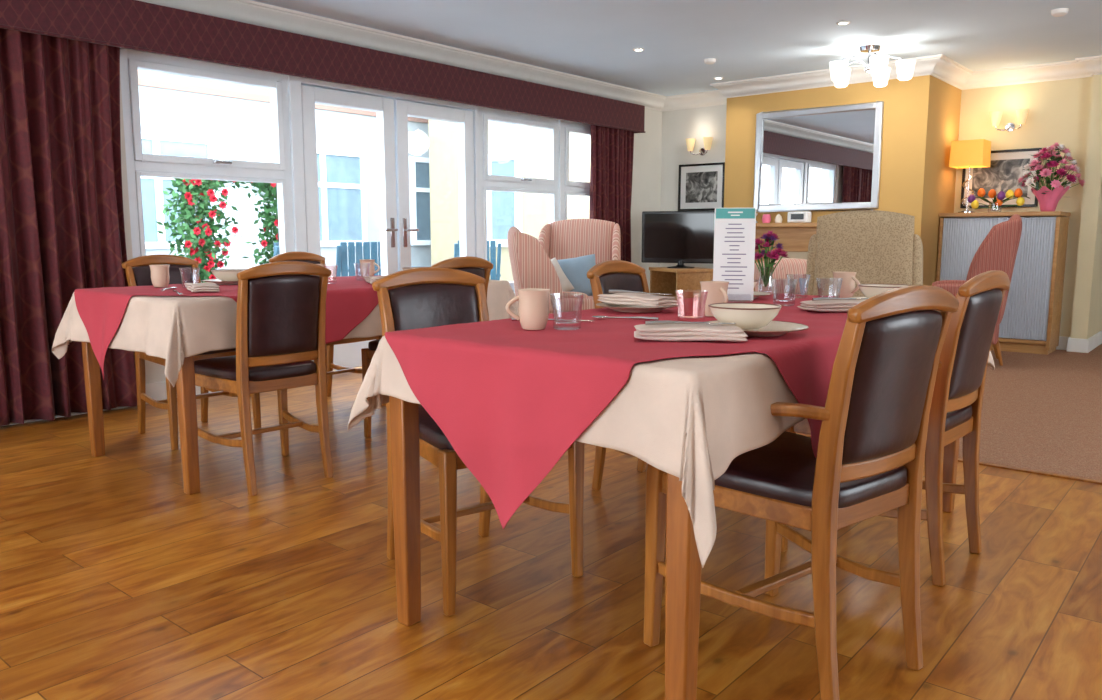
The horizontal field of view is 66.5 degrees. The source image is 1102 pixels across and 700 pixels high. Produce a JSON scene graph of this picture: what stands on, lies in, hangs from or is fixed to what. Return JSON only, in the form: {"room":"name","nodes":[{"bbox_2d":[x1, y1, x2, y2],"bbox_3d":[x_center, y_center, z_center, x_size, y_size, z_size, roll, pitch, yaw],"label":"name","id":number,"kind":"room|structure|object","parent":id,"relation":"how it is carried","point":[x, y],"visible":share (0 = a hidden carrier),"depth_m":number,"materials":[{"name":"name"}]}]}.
{"room":"care facility","nodes":[
{"label":"care facility","id":0,"kind":"room"},
{"bbox_2d":[120,48,661,383],"bbox_3d":[-2.392,-0.902,4.999,0.310,2.420,11.300,7,10,40],"label":"wall","id":1,"kind":"structure","parent":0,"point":[647,154],"depth_m":6.87,"materials":[{"name":"beige paint"}]},
{"bbox_2d":[4,381,210,425],"bbox_3d":[-2.345,0.251,5.052,0.018,0.120,11.000,7,10,40],"label":"baseboard","id":2,"kind":"structure","parent":1,"relation":"attached to","point":[157,390],"depth_m":5.02,"materials":[{"name":"wood"}]},
{"bbox_2d":[120,48,294,267],"bbox_3d":[-2.095,-0.996,5.241,0.120,1.548,1.090,7,10,40],"label":"window","id":3,"kind":"structure","parent":1,"relation":"attached to","point":[138,164],"depth_m":5.12,"materials":[{"name":"white plastic"}]},
{"bbox_2d":[0,0,644,132],"bbox_3d":[-1.764,-1.872,5.306,0.211,0.264,8.176,7,10,40],"label":"pelmet","id":4,"kind":"object","parent":1,"relation":"attached to","point":[128,24],"visible":0.89,"depth_m":5.29,"materials":[{"name":"red fabric"}]},
{"bbox_2d":[0,28,136,425],"bbox_3d":[-2.757,-0.689,4.292,0.159,2.150,1.215,7,10,40],"label":"curtain","id":5,"kind":"object","parent":4,"relation":"hanging from","point":[62,228],"visible":0.8,"depth_m":4.45,"materials":[{"name":"red fabric"}]},
{"bbox_2d":[589,124,633,261],"bbox_3d":[0.593,-1.235,8.247,0.133,2.150,0.704,7,11,42],"label":"curtain","id":6,"kind":"object","parent":4,"relation":"hanging from","point":[612,149],"visible":0.52,"depth_m":8.17,"materials":[{"name":"red fabric"}]},
{"bbox_2d":[301,85,397,370],"bbox_3d":[-1.426,-0.846,6.056,0.135,1.972,0.795,7,10,40],"label":"door","id":7,"kind":"structure","parent":1,"relation":"attached to","point":[348,354],"depth_m":6.09,"materials":[{"name":"white plastic"}]},
{"bbox_2d":[394,99,474,270],"bbox_3d":[-0.899,-0.932,6.678,0.135,1.972,0.805,7,10,40],"label":"door","id":8,"kind":"structure","parent":1,"relation":"attached to","point":[403,110],"depth_m":6.51,"materials":[{"name":"white plastic"}]},
{"bbox_2d":[479,106,558,290],"bbox_3d":[-0.270,-1.294,7.396,0.120,1.548,1.050,7,10,40],"label":"window","id":9,"kind":"structure","parent":1,"relation":"attached to","point":[549,186],"depth_m":7.30,"materials":[{"name":"white plastic"}]},
{"bbox_2d":[563,120,590,219],"bbox_3d":[0.331,-1.396,8.132,0.085,1.548,0.800,7,10,40],"label":"window","id":10,"kind":"structure","parent":1,"relation":"attached to","point":[575,188],"depth_m":7.85,"materials":[{"name":"white plastic"}]},
{"bbox_2d":[0,366,1101,699],"bbox_3d":[-0.525,0.913,1.065,8.400,0.100,7.150,7,10,40],"label":"floor","id":11,"kind":"structure","parent":0,"point":[118,582],"depth_m":2.38,"materials":[{"name":"laminate"}]},
{"bbox_2d":[81,342,199,494],"bbox_3d":[-1.169,0.057,4.161,0.920,0.748,1.800,7,10,40],"label":"dining table","id":12,"kind":"object","parent":11,"relation":"on","point":[185,384],"visible":0.23,"depth_m":3.25,"materials":[{"name":"brown wood"}]},
{"bbox_2d":[52,280,518,386],"bbox_3d":[-1.175,-0.165,4.123,1.081,0.312,1.975,7,10,40],"label":"tablecloth","id":13,"kind":"object","parent":12,"relation":"on","point":[173,329],"visible":0.22,"depth_m":3.26,"materials":[{"name":"beige fabric"}]},
{"bbox_2d":[74,275,393,379],"bbox_3d":[-1.183,-0.144,4.135,1.103,0.368,1.949,7,10,40],"label":"tablecloth overlay","id":14,"kind":"object","parent":13,"relation":"on","point":[349,301],"visible":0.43,"depth_m":3.63,"materials":[{"name":"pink fabric"}]},
{"bbox_2d":[149,265,169,286],"bbox_3d":[-1.784,-0.337,3.821,0.105,0.100,0.086,4,9,26],"label":"mug","id":15,"kind":"object","parent":14,"relation":"on","point":[160,277],"visible":1,"depth_m":3.79,"materials":[{"name":"ceramic"}]},
{"bbox_2d":[161,287,176,291],"bbox_3d":[-1.652,-0.264,3.626,0.034,0.012,0.193,-1,8,-10],"label":"spoon","id":16,"kind":"object","parent":14,"relation":"on","point":[164,289],"visible":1,"depth_m":3.60,"materials":[{"name":"metal"}]},
{"bbox_2d":[179,268,199,287],"bbox_3d":[-1.623,-0.325,3.781,0.088,0.088,0.088,7,10,40],"label":"glass tumbler","id":17,"kind":"object","parent":14,"relation":"on","point":[179,268],"visible":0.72,"depth_m":3.77,"materials":[{"name":"clear glass"}]},
{"bbox_2d":[184,282,219,291],"bbox_3d":[-1.476,-0.267,3.559,0.124,0.035,0.256,-5,9,-30],"label":"napkin","id":18,"kind":"object","parent":14,"relation":"on","point":[206,286],"visible":1,"depth_m":3.47,"materials":[{"name":"fabric"}]},
{"bbox_2d":[201,279,237,284],"bbox_3d":[-1.548,-0.330,4.060,0.262,0.020,0.262,7,10,40],"label":"plate","id":19,"kind":"object","parent":14,"relation":"on","point":[216,281],"visible":0.53,"depth_m":3.98,"materials":[{"name":"brown ceramic"}]},
{"bbox_2d":[211,269,244,280],"bbox_3d":[-1.548,-0.357,4.056,0.174,0.060,0.174,7,10,40],"label":"bowl","id":20,"kind":"object","parent":19,"relation":"on","point":[220,274],"visible":0.62,"depth_m":3.99,"materials":[{"name":"brown ceramic"}]},
{"bbox_2d":[359,259,379,277],"bbox_3d":[-1.000,-0.447,4.618,0.104,0.100,0.087,-4,9,-24],"label":"mug","id":21,"kind":"object","parent":14,"relation":"on","point":[364,263],"visible":0.88,"depth_m":4.59,"materials":[{"name":"ceramic"}]},
{"bbox_2d":[364,276,383,283],"bbox_3d":[-0.844,-0.345,4.120,0.124,0.035,0.256,-3,8,-20],"label":"napkin","id":22,"kind":"object","parent":14,"relation":"on","point":[370,279],"visible":0.51,"depth_m":4.08,"materials":[{"name":"fabric"}]},
{"bbox_3d":[-0.677,-0.365,4.318,0.262,0.020,0.262,7,10,40],"label":"plate","id":23,"kind":"object","parent":14,"relation":"on","visible":0},
{"bbox_2d":[402,267,422,269],"bbox_3d":[-0.677,-0.393,4.314,0.174,0.060,0.174,7,10,40],"label":"bowl","id":24,"kind":"object","parent":23,"relation":"on","point":[404,268],"visible":0.17,"depth_m":4.35,"materials":[{"name":"brown ceramic"}]},
{"bbox_2d":[122,254,260,449],"bbox_3d":[-1.807,-0.021,4.189,0.535,0.898,0.458,7,10,40],"label":"dining chair","id":25,"kind":"object","parent":11,"relation":"on","point":[140,275],"visible":0.28,"depth_m":4.20,"materials":[{"name":"wood"}]},
{"bbox_2d":[194,261,332,495],"bbox_3d":[-1.187,0.082,3.446,0.535,0.898,0.458,8,11,43],"label":"dining chair","id":26,"kind":"object","parent":11,"relation":"on","point":[281,318],"visible":0.92,"depth_m":3.27,"materials":[{"name":"wood"}]},
{"bbox_2d":[269,251,381,396],"bbox_3d":[-1.317,-0.120,4.906,0.535,0.898,0.458,6,10,37],"label":"dining chair","id":27,"kind":"object","parent":11,"relation":"on","point":[308,257],"visible":0.2,"depth_m":5.02,"materials":[{"name":"wood"}]},
{"bbox_2d":[361,256,492,437],"bbox_3d":[-0.589,-0.012,4.121,0.535,0.898,0.458,7,10,40],"label":"dining chair","id":28,"kind":"object","parent":11,"relation":"on","point":[474,265],"visible":0.2,"depth_m":4.01,"materials":[{"name":"wood"}]},
{"bbox_2d":[372,267,583,615],"bbox_3d":[-0.235,0.214,2.483,0.458,0.898,0.535,-6,10,-36],"label":"dining chair","id":29,"kind":"object","parent":11,"relation":"on","point":[428,297],"visible":0.38,"depth_m":2.51,"materials":[{"name":"brown wood"}]},
{"bbox_2d":[587,260,649,490],"bbox_3d":[0.447,0.107,3.259,0.535,0.898,0.458,6,10,38],"label":"dining chair","id":30,"kind":"object","parent":11,"relation":"on","point":[605,276],"visible":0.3,"depth_m":3.30,"materials":[{"name":"wood"}]},
{"bbox_2d":[389,396,959,699],"bbox_3d":[0.536,0.276,2.575,0.870,0.748,1.900,7,10,40],"label":"dining table","id":31,"kind":"object","parent":11,"relation":"on","point":[683,563],"visible":0.16,"depth_m":2.07,"materials":[{"name":"brown wood"}]},
{"bbox_2d":[348,336,994,567],"bbox_3d":[0.532,0.065,2.541,1.052,0.333,2.046,7,10,40],"label":"tablecloth","id":32,"kind":"object","parent":31,"relation":"on","point":[688,418],"visible":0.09,"depth_m":1.60,"materials":[{"name":"beige fabric"}]},
{"bbox_2d":[385,293,847,528],"bbox_3d":[0.535,0.085,2.546,1.007,0.388,2.034,7,10,40],"label":"tablecloth overlay","id":33,"kind":"object","parent":32,"relation":"on","point":[510,400],"visible":0.51,"depth_m":1.84,"materials":[{"name":"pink fabric"}]},
{"bbox_2d":[505,288,550,329],"bbox_3d":[-0.050,-0.103,2.124,0.086,0.100,0.105,7,10,41],"label":"mug","id":34,"kind":"object","parent":33,"relation":"on","point":[533,305],"visible":1,"depth_m":2.10,"materials":[{"name":"ceramic"}]},
{"bbox_2d":[512,318,594,320],"bbox_3d":[0.005,-0.083,2.314,0.230,0.012,0.016,1,8,10],"label":"knife","id":35,"kind":"object","parent":33,"relation":"on","point":[513,319],"visible":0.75,"depth_m":2.31,"materials":[{"name":"metal"}]},
{"bbox_2d":[550,293,583,329],"bbox_3d":[0.041,-0.098,2.133,0.088,0.088,0.088,7,10,40],"label":"glass tumbler","id":36,"kind":"object","parent":33,"relation":"on","point":[551,295],"visible":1,"depth_m":2.12,"materials":[{"name":"clear glass"}]},
{"bbox_2d":[592,316,658,320],"bbox_3d":[0.209,-0.091,2.369,0.193,0.012,0.034,3,8,20],"label":"spoon","id":37,"kind":"object","parent":33,"relation":"on","point":[635,317],"visible":1,"depth_m":2.36,"materials":[{"name":"metal"}]},
{"bbox_2d":[596,302,678,312],"bbox_3d":[0.273,-0.135,2.650,0.262,0.020,0.262,7,10,40],"label":"plate","id":38,"kind":"object","parent":33,"relation":"on","point":[616,307],"visible":0.74,"depth_m":2.58,"materials":[{"name":"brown ceramic"}]},
{"bbox_2d":[597,293,679,306],"bbox_3d":[0.273,-0.160,2.646,0.124,0.035,0.256,-8,11,-44],"label":"napkin","id":39,"kind":"object","parent":38,"relation":"on","point":[650,300],"visible":0.99,"depth_m":2.60,"materials":[{"name":"fabric"}]},
{"bbox_2d":[608,290,671,294],"bbox_3d":[0.277,-0.181,2.640,0.230,0.012,0.016,7,10,40],"label":"knife","id":40,"kind":"object","parent":39,"relation":"on","point":[609,291],"visible":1,"depth_m":2.66,"materials":[{"name":"metal"}]},
{"bbox_2d":[634,324,747,341],"bbox_3d":[0.316,-0.041,1.921,0.256,0.035,0.124,0,8,2],"label":"napkin","id":41,"kind":"object","parent":33,"relation":"on","point":[665,332],"visible":0.98,"depth_m":1.87,"materials":[{"name":"fabric"}]},
{"bbox_2d":[645,320,735,324],"bbox_3d":[0.318,-0.062,1.918,0.205,0.012,0.020,0,8,2],"label":"fork","id":42,"kind":"object","parent":41,"relation":"on","point":[663,321],"visible":1,"depth_m":1.92,"materials":[{"name":"metal"}]},
{"bbox_2d":[675,290,707,321],"bbox_3d":[0.378,-0.115,2.260,0.088,0.088,0.088,7,10,40],"label":"glass tumbler","id":43,"kind":"object","parent":33,"relation":"on","point":[688,317],"visible":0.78,"depth_m":2.26,"materials":[{"name":"clear glass"}]},
{"bbox_2d":[700,281,728,316],"bbox_3d":[0.487,-0.150,2.466,0.105,0.100,0.086,6,10,36],"label":"mug","id":44,"kind":"object","parent":33,"relation":"on","point":[717,290],"visible":0.79,"depth_m":2.44,"materials":[{"name":"ceramic"}]},
{"bbox_2d":[713,208,755,302],"bbox_3d":[0.627,-0.322,2.877,0.138,0.326,0.070,1,8,8],"label":"menu stand","id":45,"kind":"object","parent":33,"relation":"on","point":[734,228],"visible":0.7,"depth_m":2.87,"materials":[{"name":"white paper"}]},
{"bbox_2d":[699,291,769,298],"bbox_3d":[0.689,-0.205,3.157,0.262,0.020,0.262,7,10,40],"label":"plate","id":46,"kind":"object","parent":33,"relation":"on","point":[756,294],"visible":0.29,"depth_m":3.16,"materials":[{"name":"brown ceramic"}]},
{"bbox_2d":[705,320,808,336],"bbox_3d":[0.490,-0.051,2.042,0.262,0.020,0.262,7,10,40],"label":"plate","id":47,"kind":"object","parent":33,"relation":"on","point":[774,328],"visible":0.52,"depth_m":2.04,"materials":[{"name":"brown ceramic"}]},
{"bbox_2d":[708,303,781,330],"bbox_3d":[0.469,-0.078,2.037,0.174,0.060,0.174,7,10,40],"label":"bowl","id":48,"kind":"object","parent":47,"relation":"on","point":[746,316],"visible":0.85,"depth_m":1.98,"materials":[{"name":"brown ceramic"}]},
{"bbox_2d":[755,230,788,294],"bbox_3d":[0.853,-0.349,3.343,0.174,0.255,0.178,7,10,40],"label":"flower vase","id":49,"kind":"object","parent":33,"relation":"on","point":[773,256],"visible":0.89,"depth_m":3.32,"materials":[{"name":"clear glass"}]},
{"bbox_2d":[771,279,797,305],"bbox_3d":[0.788,-0.195,2.837,0.088,0.088,0.088,7,10,40],"label":"glass tumbler","id":50,"kind":"object","parent":33,"relation":"on","point":[771,279],"visible":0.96,"depth_m":2.83,"materials":[{"name":"clear glass"}]},
{"bbox_2d":[786,274,810,297],"bbox_3d":[0.935,-0.242,3.180,0.088,0.088,0.088,7,10,40],"label":"glass tumbler","id":51,"kind":"object","parent":33,"relation":"on","point":[786,274],"visible":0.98,"depth_m":3.18,"materials":[{"name":"clear glass"}]},
{"bbox_2d":[816,278,842,297],"bbox_3d":[0.960,-0.204,2.901,0.088,0.088,0.088,7,10,40],"label":"glass tumbler","id":52,"kind":"object","parent":33,"relation":"on","point":[816,278],"visible":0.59,"depth_m":2.90,"materials":[{"name":"clear glass"}]},
{"bbox_2d":[797,300,864,311],"bbox_3d":[0.913,-0.140,2.634,0.256,0.035,0.124,-1,8,-10],"label":"napkin","id":53,"kind":"object","parent":33,"relation":"on","point":[824,305],"visible":0.63,"depth_m":2.58,"materials":[{"name":"fabric"}]},
{"bbox_2d":[812,297,868,300],"bbox_3d":[0.915,-0.160,2.631,0.205,0.012,0.020,-1,8,-10],"label":"fork","id":54,"kind":"object","parent":53,"relation":"on","point":[822,298],"visible":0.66,"depth_m":2.62,"materials":[{"name":"metal"}]},
{"bbox_2d":[832,271,859,297],"bbox_3d":[1.092,-0.238,3.104,0.105,0.100,0.086,4,9,26],"label":"mug","id":55,"kind":"object","parent":33,"relation":"on","point":[848,288],"visible":0.86,"depth_m":3.07,"materials":[{"name":"ceramic"}]},
{"bbox_2d":[847,297,866,299],"bbox_3d":[1.129,-0.162,2.843,0.262,0.020,0.262,7,10,40],"label":"plate","id":56,"kind":"object","parent":33,"relation":"on","point":[847,297],"visible":0.08,"depth_m":2.94,"materials":[{"name":"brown ceramic"}]},
{"bbox_2d":[858,284,911,297],"bbox_3d":[1.129,-0.189,2.840,0.174,0.060,0.174,7,10,40],"label":"bowl","id":57,"kind":"object","parent":56,"relation":"on","point":[869,290],"visible":0.43,"depth_m":2.81,"materials":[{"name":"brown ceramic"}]},
{"bbox_2d":[643,285,958,699],"bbox_3d":[0.584,0.287,1.955,0.550,0.898,0.542,-6,10,-38],"label":"armchair","id":58,"kind":"object","parent":11,"relation":"on","point":[869,462],"visible":0.86,"depth_m":1.77,"materials":[{"name":"brown wood"}]},
{"bbox_2d":[781,270,1009,585],"bbox_3d":[1.075,0.196,2.619,0.542,0.898,0.550,7,11,42],"label":"armchair","id":59,"kind":"object","parent":11,"relation":"on","point":[956,404],"visible":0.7,"depth_m":2.39,"materials":[{"name":"brown wood"}]},
{"bbox_2d":[796,433,1101,484],"bbox_3d":[1.850,0.494,3.707,8.200,0.008,0.030,7,10,40],"label":"trim","id":60,"kind":"structure","parent":11,"relation":"on","point":[807,435],"depth_m":3.54,"materials":[{"name":"brown wood"}]},
{"bbox_2d":[252,0,1101,95],"bbox_3d":[1.387,-1.895,2.978,8.600,0.100,13.300,7,10,40],"label":"ceiling","id":61,"kind":"structure","parent":0,"point":[591,39],"depth_m":5.98,"materials":[{"name":"paint"}]},
{"bbox_2d":[633,48,643,50],"bbox_3d":[0.678,-2.327,6.510,0.090,0.009,0.090,7,10,40],"label":"recessed light","id":62,"kind":"object","parent":61,"relation":"in","point":[634,49],"visible":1,"depth_m":6.48,"materials":[{"name":"white"}]},
{"bbox_2d":[704,58,715,63],"bbox_3d":[1.305,-2.368,6.896,0.100,0.035,0.100,7,10,40],"label":"smoke detector","id":63,"kind":"object","parent":61,"relation":"attached to","point":[707,60],"visible":1,"depth_m":6.86,"materials":[{"name":"white plastic"}]},
{"bbox_2d":[836,21,849,24],"bbox_3d":[1.979,-2.213,5.688,0.090,0.009,0.090,7,10,40],"label":"recessed light","id":64,"kind":"object","parent":61,"relation":"in","point":[839,22],"visible":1,"depth_m":5.68,"materials":[{"name":"white"}]},
{"bbox_2d":[829,45,915,87],"bbox_3d":[2.461,-2.193,6.473,0.634,0.267,0.612,7,10,40],"label":"chandelier","id":65,"kind":"object","parent":61,"relation":"hanging from","point":[877,64],"visible":1,"depth_m":6.36,"materials":[{"name":"white glass"}]},
{"bbox_2d":[1051,8,1068,16],"bbox_3d":[3.256,-2.159,5.378,0.100,0.035,0.100,7,10,40],"label":"smoke detector","id":66,"kind":"object","parent":61,"relation":"attached to","point":[1059,12],"visible":1,"depth_m":5.35,"materials":[{"name":"white plastic"}]},
{"bbox_2d":[660,104,726,268],"bbox_3d":[1.612,-1.434,8.847,0.950,2.420,0.200,7,10,40],"label":"wall","id":67,"kind":"structure","parent":0,"point":[678,126],"depth_m":8.79,"materials":[{"name":"beige paint"}]},
{"bbox_2d":[686,137,712,155],"bbox_3d":[1.525,-2.083,8.614,0.300,0.170,0.130,7,10,40],"label":"wall light","id":68,"kind":"object","parent":67,"relation":"attached to","point":[690,142],"visible":1,"depth_m":8.62,"materials":[{"name":"beige glass"}]},
{"bbox_2d":[678,162,724,210],"bbox_3d":[1.558,-1.687,8.709,0.540,0.486,0.025,7,10,40],"label":"framed picture","id":69,"kind":"object","parent":67,"relation":"attached to","point":[700,186],"visible":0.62,"depth_m":8.71,"materials":[{"name":"black plastic"}]},
{"bbox_2d":[685,171,717,202],"bbox_3d":[1.558,-1.687,8.709,0.370,0.310,0.004,7,10,40],"label":"print","id":70,"kind":"object","parent":69,"relation":"attached to","point":[700,186],"depth_m":8.71},
{"bbox_2d":[724,75,961,285],"bbox_3d":[2.748,-1.321,8.032,1.850,2.420,1.100,7,10,40],"label":"wall","id":71,"kind":"structure","parent":0,"point":[921,117],"depth_m":7.24,"materials":[{"name":"yellow paint"}]},
{"bbox_2d":[753,101,883,211],"bbox_3d":[2.372,-1.714,7.548,1.170,0.924,0.035,7,10,40],"label":"wall mirror","id":72,"kind":"object","parent":71,"relation":"attached to","point":[828,158],"visible":0.95,"depth_m":7.52,"materials":[{"name":"silver metal"}]},
{"bbox_2d":[796,344,1101,480],"bbox_3d":[3.717,0.219,6.073,8.400,0.104,6.050,7,10,40],"label":"carpet","id":73,"kind":"structure","parent":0,"point":[1040,412],"depth_m":4.68,"materials":[{"name":"brown carpet"}]},
{"bbox_2d":[507,227,594,313],"bbox_3d":[0.010,-0.327,5.845,0.614,1.053,0.743,-1,8,-6],"label":"armchair","id":74,"kind":"object","parent":73,"relation":"on","point":[531,266],"visible":0.33,"depth_m":5.47,"materials":[{"name":"pink fabric"}]},
{"bbox_2d":[538,219,620,298],"bbox_3d":[0.203,-0.512,6.893,0.744,1.132,0.723,2,8,12],"label":"armchair","id":75,"kind":"object","parent":73,"relation":"on","point":[570,238],"visible":0.19,"depth_m":7.06,"materials":[{"name":"pink fabric"}]},
{"bbox_2d":[551,258,574,291],"bbox_3d":[-0.021,-0.532,6.560,0.391,0.380,0.174,-2,8,-13],"label":"cushion","id":76,"kind":"object","parent":75,"relation":"on","point":[566,286],"visible":0.3,"depth_m":6.53,"materials":[{"name":"beige fabric"}]},
{"bbox_2d":[557,254,595,295],"bbox_3d":[0.199,-0.573,6.631,0.387,0.370,0.170,1,8,8],"label":"cushion","id":77,"kind":"object","parent":75,"relation":"on","point":[576,269],"visible":0.48,"depth_m":6.58,"materials":[{"name":"blue fabric"}]},
{"bbox_2d":[649,267,712,299],"bbox_3d":[1.250,-0.459,8.037,0.420,0.650,0.620,-3,8,-18],"label":"stand","id":78,"kind":"object","parent":73,"relation":"on","point":[664,280],"visible":0.32,"depth_m":7.75,"materials":[{"name":"brown wood"}]},
{"bbox_2d":[641,211,714,267],"bbox_3d":[1.235,-1.047,7.968,0.780,0.535,0.260,3,9,24],"label":"television","id":79,"kind":"object","parent":78,"relation":"on","point":[679,237],"visible":0.88,"depth_m":7.96,"materials":[{"name":"black plastic"}]},
{"bbox_2d":[754,258,806,294],"bbox_3d":[1.929,-0.265,6.261,0.707,0.815,0.687,-3,8,-20],"label":"armchair","id":80,"kind":"object","parent":73,"relation":"on","point":[795,269],"visible":0.06,"depth_m":6.40,"materials":[{"name":"pink fabric"}]},
{"bbox_2d":[799,278,805,294],"bbox_3d":[1.971,-0.361,6.122,0.341,0.328,0.154,-3,8,-21],"label":"cushion","id":81,"kind":"object","parent":80,"relation":"on","point":[801,280],"visible":0.13,"depth_m":6.07,"materials":[{"name":"fabric"}]},
{"bbox_2d":[754,223,816,290],"bbox_3d":[2.270,-0.588,7.550,1.260,1.100,0.400,7,10,40],"label":"fireplace","id":82,"kind":"object","parent":73,"relation":"on","point":[795,237],"visible":0.06,"depth_m":7.68,"materials":[{"name":"brown wood"}]},
{"bbox_2d":[762,214,770,222],"bbox_3d":[2.000,-1.218,7.797,0.084,0.080,0.084,7,10,40],"label":"ceramic pot","id":83,"kind":"object","parent":82,"relation":"on","point":[766,218],"visible":0.86,"depth_m":7.77,"materials":[{"name":"pink ceramic"}]},
{"bbox_2d":[775,214,782,222],"bbox_3d":[2.092,-1.210,7.721,0.072,0.085,0.072,7,10,40],"label":"jar","id":84,"kind":"object","parent":82,"relation":"on","point":[778,219],"visible":0.89,"depth_m":7.70,"materials":[{"name":"white ceramic"}]},
{"bbox_2d":[756,223,816,227],"bbox_3d":[2.334,-1.124,7.553,1.260,0.040,0.200,7,10,40],"label":"mantel shelf","id":85,"kind":"object","parent":82,"relation":"attached to","point":[758,225],"depth_m":7.62,"materials":[{"name":"brown wood"}]},
{"bbox_2d":[787,211,811,222],"bbox_3d":[2.244,-1.200,7.591,0.200,0.100,0.093,7,10,40],"label":"clock radio","id":86,"kind":"object","parent":82,"relation":"on","point":[804,216],"visible":1,"depth_m":7.55,"materials":[{"name":"white plastic"}]},
{"bbox_2d":[804,210,922,296],"bbox_3d":[1.853,-0.251,5.002,0.684,1.132,0.723,3,8,22],"label":"upholstered armchair","id":87,"kind":"object","parent":73,"relation":"on","point":[883,247],"visible":0.3,"depth_m":4.64,"materials":[{"name":"beige fabric"}]},
{"bbox_2d":[932,214,1021,365],"bbox_3d":[3.322,-0.484,6.618,0.607,1.152,0.616,3,9,24],"label":"armchair","id":88,"kind":"object","parent":73,"relation":"on","point":[998,250],"visible":0.27,"depth_m":6.29,"materials":[{"name":"fabric"}]},
{"bbox_2d":[936,211,1070,354],"bbox_3d":[3.913,-0.601,7.342,0.931,1.182,0.460,7,10,40],"label":"base cabinet","id":89,"kind":"object","parent":73,"relation":"on","point":[1030,323],"visible":0.62,"depth_m":7.06,"materials":[{"name":"brown wood"}]},
{"bbox_2d":[949,139,990,212],"bbox_3d":[3.672,-1.516,7.381,0.270,0.620,0.270,7,10,40],"label":"table lamp","id":90,"kind":"object","parent":89,"relation":"on","point":[976,153],"visible":0.9,"depth_m":7.27,"materials":[{"name":"yellow fabric"}]},
{"bbox_2d":[967,188,1024,210],"bbox_3d":[3.790,-1.276,7.156,0.436,0.206,0.200,7,10,40],"label":"tulip vase","id":91,"kind":"object","parent":89,"relation":"on","point":[998,201],"visible":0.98,"depth_m":7.13,"materials":[{"name":"clear glass"}]},
{"bbox_2d":[1018,142,1084,211],"bbox_3d":[4.145,-1.432,6.965,0.491,0.567,0.500,7,10,40],"label":"bouquet","id":92,"kind":"object","parent":89,"relation":"on","point":[1048,199],"visible":0.99,"depth_m":6.91,"materials":[{"name":"pink plant"}]},
{"bbox_2d":[954,74,1101,338],"bbox_3d":[4.479,-1.285,7.771,1.140,2.420,1.180,7,10,40],"label":"wall","id":93,"kind":"structure","parent":0,"point":[1068,112],"depth_m":7.16,"materials":[{"name":"yellow paint"}]},
{"bbox_2d":[138,0,1101,110],"bbox_3d":[0.369,-2.136,5.563,15.010,0.130,5.941,-3,8,-18],"label":"trim","id":94,"kind":"structure","parent":93,"relation":"attached to","point":[941,67],"depth_m":7.00,"materials":[{"name":"white paint"}]},
{"bbox_2d":[960,148,1041,207],"bbox_3d":[3.990,-1.520,7.464,0.620,0.506,0.025,7,10,40],"label":"framed picture","id":95,"kind":"object","parent":93,"relation":"attached to","point":[1006,167],"visible":0.7,"depth_m":7.44,"materials":[{"name":"black paper"}]},
{"bbox_2d":[972,158,1029,197],"bbox_3d":[3.990,-1.520,7.464,0.450,0.330,0.004,7,10,40],"label":"print","id":96,"kind":"object","parent":95,"relation":"attached to","point":[1003,174],"depth_m":7.45},
{"bbox_2d":[990,109,1028,131],"bbox_3d":[3.994,-1.996,7.325,0.300,0.170,0.130,7,10,40],"label":"wall light","id":97,"kind":"object","parent":93,"relation":"attached to","point":[1021,114],"visible":1,"depth_m":7.33,"materials":[{"name":"beige glass"}]},
{"label":"outside","id":98,"kind":"structure","parent":0,"visible":0},
{"bbox_3d":[-3.640,-0.539,12.233,10.750,0.120,26.000,7,10,40],"label":"floor","id":99,"kind":"structure","parent":98,"visible":0},
{"bbox_2d":[156,178,278,282],"bbox_3d":[-2.835,-0.821,7.566,0.682,1.716,1.402,7,11,42],"label":"climbing rose","id":100,"kind":"object","parent":99,"relation":"on","point":[195,195],"visible":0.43,"depth_m":7.26,"materials":[{"name":"plant"}]},
{"bbox_2d":[273,243,278,256],"bbox_3d":[-2.414,-0.414,7.205,0.616,1.011,0.540,3,8,20],"label":"patio chair","id":101,"kind":"object","parent":99,"relation":"on","point":[276,245],"visible":0.02,"depth_m":6.81,"materials":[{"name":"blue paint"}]},
{"bbox_2d":[138,70,430,276],"bbox_3d":[-4.559,-3.873,12.551,3.350,6.400,26.000,7,10,40],"label":"building","id":102,"kind":"structure","parent":99,"relation":"on","point":[180,115],"depth_m":11.32,"materials":[{"name":"white paint"}]},
{"bbox_2d":[336,242,380,276],"bbox_3d":[-1.846,-0.506,7.875,0.540,1.011,0.616,-5,10,-35],"label":"patio chair","id":103,"kind":"object","parent":99,"relation":"on","point":[342,261],"visible":0.22,"depth_m":7.57,"materials":[{"name":"blue paint"}]},
{"bbox_2d":[454,241,500,279],"bbox_3d":[-0.880,-0.707,9.327,0.540,1.011,0.616,-3,8,-20],"label":"patio chair","id":104,"kind":"object","parent":99,"relation":"on","point":[494,275],"visible":0.17,"depth_m":9.10,"materials":[{"name":"blue paint"}]},
{"bbox_2d":[428,119,590,281],"bbox_3d":[0.013,-2.782,12.980,2.800,4.120,3.300,7,10,40],"label":"building wing","id":105,"kind":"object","parent":99,"relation":"on","point":[513,150],"visible":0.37,"depth_m":11.84,"materials":[{"name":"white paint"}]},
{"bbox_3d":[6.975,-1.122,6.588,4.500,2.420,0.200,7,10,40],"label":"wall","id":106,"kind":"structure","parent":0,"visible":0},
{"bbox_2d":[1056,330,1101,352],"bbox_3d":[4.811,-0.071,7.389,8.069,0.120,1.511,3,8,18],"label":"baseboard","id":107,"kind":"structure","parent":106,"relation":"attached to","point":[1069,344],"depth_m":7.18,"materials":[{"name":"white paint"}]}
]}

